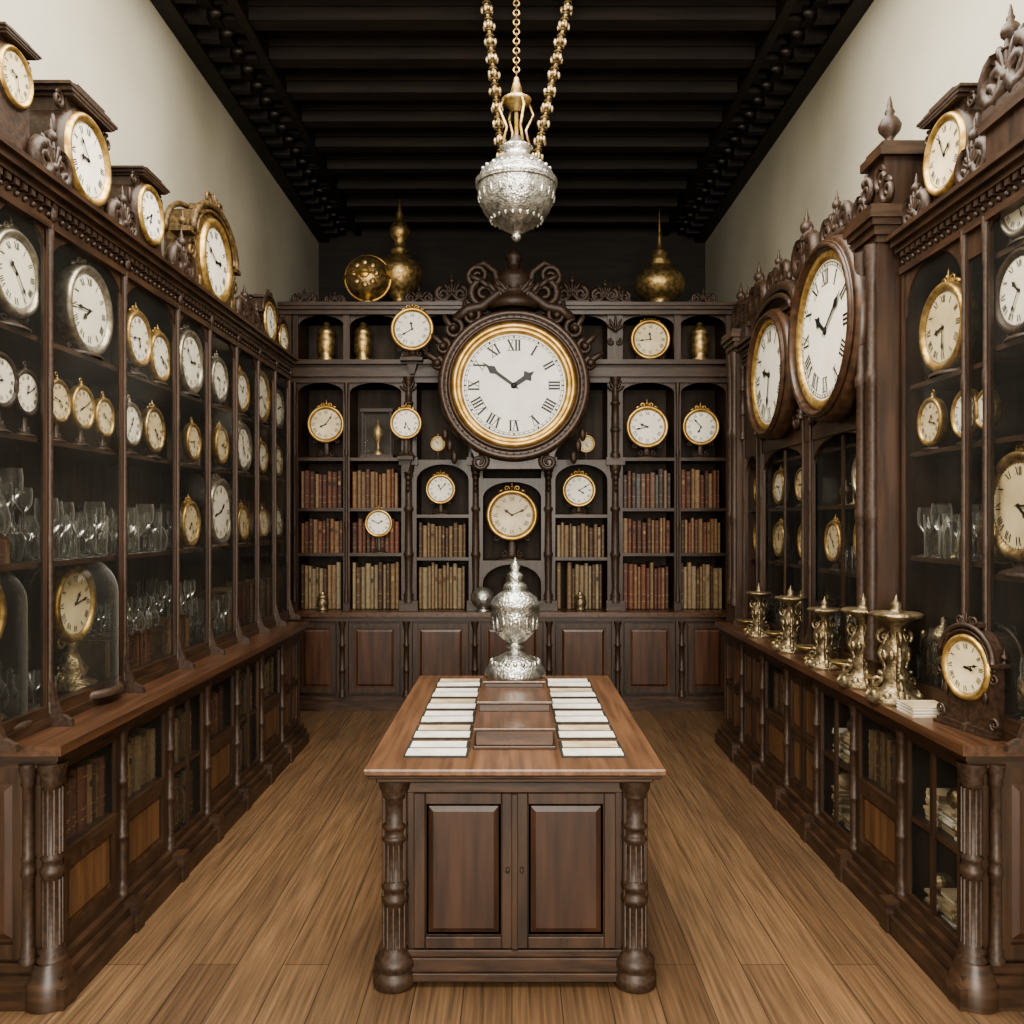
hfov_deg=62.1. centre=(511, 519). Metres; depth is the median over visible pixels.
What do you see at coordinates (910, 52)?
wall
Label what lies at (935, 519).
glassware collection
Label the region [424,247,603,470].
round clock
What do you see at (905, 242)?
display cabinet
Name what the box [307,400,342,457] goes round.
desk clock
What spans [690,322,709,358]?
jar
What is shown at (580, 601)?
jar
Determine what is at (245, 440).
desk clock
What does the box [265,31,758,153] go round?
ceiling beams
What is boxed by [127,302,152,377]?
desk clock
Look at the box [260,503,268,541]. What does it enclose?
desk clock
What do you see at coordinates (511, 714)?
wooden boxes
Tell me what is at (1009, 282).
desk clock
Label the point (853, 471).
desk clock
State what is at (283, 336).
mantel clock
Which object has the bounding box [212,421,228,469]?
desk clock
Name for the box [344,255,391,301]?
globe
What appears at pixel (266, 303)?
mantel clock
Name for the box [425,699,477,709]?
tray
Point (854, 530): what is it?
desk clock
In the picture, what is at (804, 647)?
dish
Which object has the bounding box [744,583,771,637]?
candle stand
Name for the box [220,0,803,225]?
ceiling
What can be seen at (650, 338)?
desk clock
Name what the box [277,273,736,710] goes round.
tall cabinet
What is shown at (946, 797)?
paper stack
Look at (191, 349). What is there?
desk clock
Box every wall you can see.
[0,0,318,316]
[319,226,704,301]
[705,0,1023,301]
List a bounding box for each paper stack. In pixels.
[831,719,956,929]
[896,700,941,717]
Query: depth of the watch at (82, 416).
3.54 m
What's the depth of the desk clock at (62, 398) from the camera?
3.37 m
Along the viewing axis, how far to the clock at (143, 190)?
4.15 m
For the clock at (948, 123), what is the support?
on the display cabinet at (905, 242)
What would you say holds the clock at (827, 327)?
attached to the display cabinet at (905, 242)
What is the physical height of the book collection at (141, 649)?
1.267 m
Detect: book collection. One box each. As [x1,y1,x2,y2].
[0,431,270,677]
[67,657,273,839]
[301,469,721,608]
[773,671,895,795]
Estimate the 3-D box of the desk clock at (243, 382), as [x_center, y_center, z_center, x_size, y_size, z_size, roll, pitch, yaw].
[-1.808,-0.863,5.640,0.095,0.346,0.281,0,0,0]
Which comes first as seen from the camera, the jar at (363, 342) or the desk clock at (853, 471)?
the desk clock at (853, 471)
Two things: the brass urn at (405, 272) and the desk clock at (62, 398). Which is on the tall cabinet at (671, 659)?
the brass urn at (405, 272)
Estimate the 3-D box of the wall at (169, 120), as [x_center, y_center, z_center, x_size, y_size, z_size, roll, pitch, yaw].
[-2.260,-0.810,3.150,0.200,5.020,12.700,0,0,0]
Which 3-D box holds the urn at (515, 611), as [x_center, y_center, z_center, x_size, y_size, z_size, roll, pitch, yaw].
[0.015,0.455,4.020,0.292,0.560,0.292,0,0,0]
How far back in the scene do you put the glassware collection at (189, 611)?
4.00 m
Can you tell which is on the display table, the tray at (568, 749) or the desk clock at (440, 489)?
the tray at (568, 749)
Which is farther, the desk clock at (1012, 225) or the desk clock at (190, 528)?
the desk clock at (190, 528)
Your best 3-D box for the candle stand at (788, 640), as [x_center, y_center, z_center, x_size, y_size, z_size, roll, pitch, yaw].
[1.655,0.585,5.048,0.214,0.391,0.214,0,0,0]
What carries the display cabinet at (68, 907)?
on the floor
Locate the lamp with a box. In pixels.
[475,0,572,241]
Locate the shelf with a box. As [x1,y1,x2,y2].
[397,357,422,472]
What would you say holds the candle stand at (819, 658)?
on the display cabinet at (905, 242)
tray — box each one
[403,741,470,757]
[412,725,473,739]
[419,711,475,723]
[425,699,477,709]
[430,688,478,697]
[435,679,481,687]
[545,679,592,687]
[549,688,597,697]
[551,699,602,709]
[552,711,609,723]
[555,725,616,739]
[558,741,625,757]
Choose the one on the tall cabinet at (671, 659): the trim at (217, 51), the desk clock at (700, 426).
the desk clock at (700, 426)
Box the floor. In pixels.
[0,711,1023,1023]
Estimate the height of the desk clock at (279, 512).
0.295 m
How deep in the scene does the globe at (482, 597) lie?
7.56 m
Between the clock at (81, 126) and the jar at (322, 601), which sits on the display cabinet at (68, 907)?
the clock at (81, 126)
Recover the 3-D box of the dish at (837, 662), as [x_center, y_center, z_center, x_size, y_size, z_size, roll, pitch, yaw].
[1.660,0.743,4.240,0.140,0.075,0.138,0,0,0]
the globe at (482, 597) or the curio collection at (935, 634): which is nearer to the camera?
the curio collection at (935, 634)
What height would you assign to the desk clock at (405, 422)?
0.494 m
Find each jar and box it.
[317,322,335,358]
[317,591,328,610]
[353,322,372,358]
[574,592,585,610]
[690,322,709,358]
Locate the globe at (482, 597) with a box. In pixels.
[471,587,494,611]
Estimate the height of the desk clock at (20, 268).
0.409 m
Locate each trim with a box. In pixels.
[150,0,361,242]
[662,0,873,242]
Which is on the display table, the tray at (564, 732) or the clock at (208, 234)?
the tray at (564, 732)
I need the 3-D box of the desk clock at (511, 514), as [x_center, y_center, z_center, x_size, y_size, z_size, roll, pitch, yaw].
[0.000,0.004,7.831,0.480,0.732,0.162,0,0,0]
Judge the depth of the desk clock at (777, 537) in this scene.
5.69 m
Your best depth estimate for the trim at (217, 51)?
6.39 m
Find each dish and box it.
[737,619,751,630]
[764,630,782,643]
[796,644,815,659]
[830,659,849,676]
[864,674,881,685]
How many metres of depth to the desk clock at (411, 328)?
7.66 m
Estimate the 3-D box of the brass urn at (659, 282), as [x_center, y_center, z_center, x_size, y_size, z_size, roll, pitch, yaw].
[1.370,-2.430,7.900,0.470,0.920,0.470,0,0,0]
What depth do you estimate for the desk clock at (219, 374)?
5.18 m
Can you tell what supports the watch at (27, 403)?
in the display cabinet at (68, 907)
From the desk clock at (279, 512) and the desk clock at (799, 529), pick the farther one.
the desk clock at (279, 512)
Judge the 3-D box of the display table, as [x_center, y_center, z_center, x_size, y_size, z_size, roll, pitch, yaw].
[0.010,1.292,3.925,1.080,0.815,1.830,0,0,0]
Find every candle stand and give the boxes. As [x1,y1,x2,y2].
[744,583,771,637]
[772,585,806,653]
[804,596,841,670]
[837,593,869,689]
[865,594,924,706]
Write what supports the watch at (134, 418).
in the display cabinet at (68, 907)
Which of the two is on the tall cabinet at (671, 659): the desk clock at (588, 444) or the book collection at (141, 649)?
the desk clock at (588, 444)
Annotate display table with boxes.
[363,676,666,993]
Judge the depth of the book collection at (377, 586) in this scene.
7.81 m
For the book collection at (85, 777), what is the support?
in the display cabinet at (68, 907)
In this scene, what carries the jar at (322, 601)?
in the tall cabinet at (671, 659)
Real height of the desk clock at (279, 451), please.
0.295 m
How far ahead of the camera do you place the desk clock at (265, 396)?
6.09 m
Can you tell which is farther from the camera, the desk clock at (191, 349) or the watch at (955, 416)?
the desk clock at (191, 349)
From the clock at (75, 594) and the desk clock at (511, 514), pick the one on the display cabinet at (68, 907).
the clock at (75, 594)
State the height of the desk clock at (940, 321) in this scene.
0.448 m
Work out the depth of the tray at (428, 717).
3.77 m
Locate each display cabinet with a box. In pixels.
[0,118,308,1014]
[715,4,1023,1014]
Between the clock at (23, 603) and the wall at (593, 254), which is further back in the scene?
the wall at (593, 254)
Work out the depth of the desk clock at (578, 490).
7.85 m
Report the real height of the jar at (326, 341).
0.380 m
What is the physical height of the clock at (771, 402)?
0.838 m
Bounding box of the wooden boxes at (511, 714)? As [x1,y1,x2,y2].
[473,670,555,748]
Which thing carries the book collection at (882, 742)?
in the display cabinet at (905, 242)
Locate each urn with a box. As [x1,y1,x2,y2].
[383,199,421,301]
[484,557,545,680]
[634,209,684,301]
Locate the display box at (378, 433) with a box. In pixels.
[360,408,395,457]
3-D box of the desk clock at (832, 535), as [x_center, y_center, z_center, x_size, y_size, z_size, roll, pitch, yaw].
[1.805,0.123,4.740,0.079,0.315,0.234,0,0,0]
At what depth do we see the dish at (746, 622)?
5.98 m
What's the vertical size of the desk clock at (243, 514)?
0.295 m
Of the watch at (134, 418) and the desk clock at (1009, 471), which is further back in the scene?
the watch at (134, 418)
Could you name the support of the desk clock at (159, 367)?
on the display cabinet at (68, 907)
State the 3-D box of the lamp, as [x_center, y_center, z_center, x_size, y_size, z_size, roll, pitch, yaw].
[0.051,-2.433,4.981,0.546,1.595,0.483,0,0,38]
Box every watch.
[0,348,18,432]
[12,361,40,436]
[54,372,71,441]
[69,378,95,446]
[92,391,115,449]
[116,395,142,454]
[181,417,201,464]
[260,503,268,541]
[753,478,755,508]
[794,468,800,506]
[917,389,948,450]
[950,389,980,444]
[973,390,1001,440]
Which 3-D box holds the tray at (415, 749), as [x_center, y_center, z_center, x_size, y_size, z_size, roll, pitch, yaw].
[-0.285,0.880,3.273,0.240,0.009,0.223,0,0,0]
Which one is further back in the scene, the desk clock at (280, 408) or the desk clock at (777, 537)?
the desk clock at (280, 408)
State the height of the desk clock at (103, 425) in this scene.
0.257 m
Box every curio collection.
[150,388,231,637]
[767,480,1023,714]
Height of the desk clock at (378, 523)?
0.440 m
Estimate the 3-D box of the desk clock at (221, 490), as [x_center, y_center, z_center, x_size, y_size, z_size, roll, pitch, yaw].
[-1.817,-0.084,5.220,0.143,0.490,0.421,0,0,0]
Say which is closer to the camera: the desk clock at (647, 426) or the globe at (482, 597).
the globe at (482, 597)
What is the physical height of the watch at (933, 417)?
0.260 m
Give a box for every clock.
[0,21,41,151]
[0,216,40,333]
[0,571,31,731]
[14,553,123,702]
[29,80,117,210]
[54,256,113,360]
[107,165,169,255]
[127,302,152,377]
[140,400,165,458]
[145,324,171,385]
[164,190,240,309]
[170,322,203,397]
[180,495,200,548]
[199,472,231,546]
[211,350,228,408]
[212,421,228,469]
[229,364,249,416]
[229,419,251,473]
[238,501,249,543]
[247,288,278,342]
[248,368,270,424]
[253,436,267,476]
[268,388,284,430]
[269,445,282,479]
[269,506,282,540]
[276,314,289,349]
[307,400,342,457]
[365,506,392,552]
[390,301,433,358]
[390,404,421,456]
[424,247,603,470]
[425,470,455,514]
[430,435,445,459]
[486,482,537,560]
[562,469,595,514]
[579,432,594,459]
[626,400,668,457]
[630,318,670,358]
[682,402,719,457]
[746,308,798,440]
[753,526,767,549]
[772,465,788,507]
[772,517,788,561]
[788,234,866,423]
[797,525,816,565]
[824,514,846,570]
[851,457,855,504]
[853,526,855,555]
[916,82,981,200]
[919,268,978,378]
[933,612,1023,740]
[994,246,1023,342]
[994,441,1023,577]
[999,206,1023,246]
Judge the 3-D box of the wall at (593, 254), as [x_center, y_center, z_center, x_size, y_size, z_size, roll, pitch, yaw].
[0.000,-0.810,9.600,4.720,5.020,0.200,0,0,0]
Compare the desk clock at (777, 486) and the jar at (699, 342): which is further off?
the jar at (699, 342)
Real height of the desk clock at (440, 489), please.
0.421 m
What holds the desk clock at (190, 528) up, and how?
in the display cabinet at (68, 907)
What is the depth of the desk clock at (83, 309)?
3.54 m
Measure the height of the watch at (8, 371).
0.312 m
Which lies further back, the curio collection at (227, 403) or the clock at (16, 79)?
the curio collection at (227, 403)
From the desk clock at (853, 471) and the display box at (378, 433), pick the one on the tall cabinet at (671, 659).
the display box at (378, 433)
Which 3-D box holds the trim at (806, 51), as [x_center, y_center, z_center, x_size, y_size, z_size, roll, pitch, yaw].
[1.920,-3.210,3.150,0.480,0.220,12.700,0,0,0]
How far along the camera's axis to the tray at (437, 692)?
4.29 m
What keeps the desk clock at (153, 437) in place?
on the display cabinet at (68, 907)
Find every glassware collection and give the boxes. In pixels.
[0,468,267,710]
[767,503,1023,717]
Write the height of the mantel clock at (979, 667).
0.441 m
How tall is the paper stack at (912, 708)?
0.041 m
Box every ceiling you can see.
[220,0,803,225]
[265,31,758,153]
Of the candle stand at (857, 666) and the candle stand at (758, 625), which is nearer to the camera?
the candle stand at (857, 666)
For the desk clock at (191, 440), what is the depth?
4.75 m
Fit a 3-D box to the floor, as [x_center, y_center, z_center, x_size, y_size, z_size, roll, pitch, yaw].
[0.000,1.750,3.250,4.720,0.100,12.900,0,0,0]
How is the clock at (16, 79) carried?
on the display cabinet at (68, 907)
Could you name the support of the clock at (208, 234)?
on the display cabinet at (68, 907)
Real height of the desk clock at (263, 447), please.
0.295 m
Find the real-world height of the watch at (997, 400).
0.221 m
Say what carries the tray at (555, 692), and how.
on the display table
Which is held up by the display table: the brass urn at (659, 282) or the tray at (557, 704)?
the tray at (557, 704)
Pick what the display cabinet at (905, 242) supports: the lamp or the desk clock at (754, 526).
the desk clock at (754, 526)
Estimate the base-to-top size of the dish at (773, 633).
0.075 m
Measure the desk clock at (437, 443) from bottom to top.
0.243 m
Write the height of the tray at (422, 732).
0.009 m
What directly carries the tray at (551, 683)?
on the display table
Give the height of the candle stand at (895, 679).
0.460 m
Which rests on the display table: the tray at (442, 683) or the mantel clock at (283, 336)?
the tray at (442, 683)

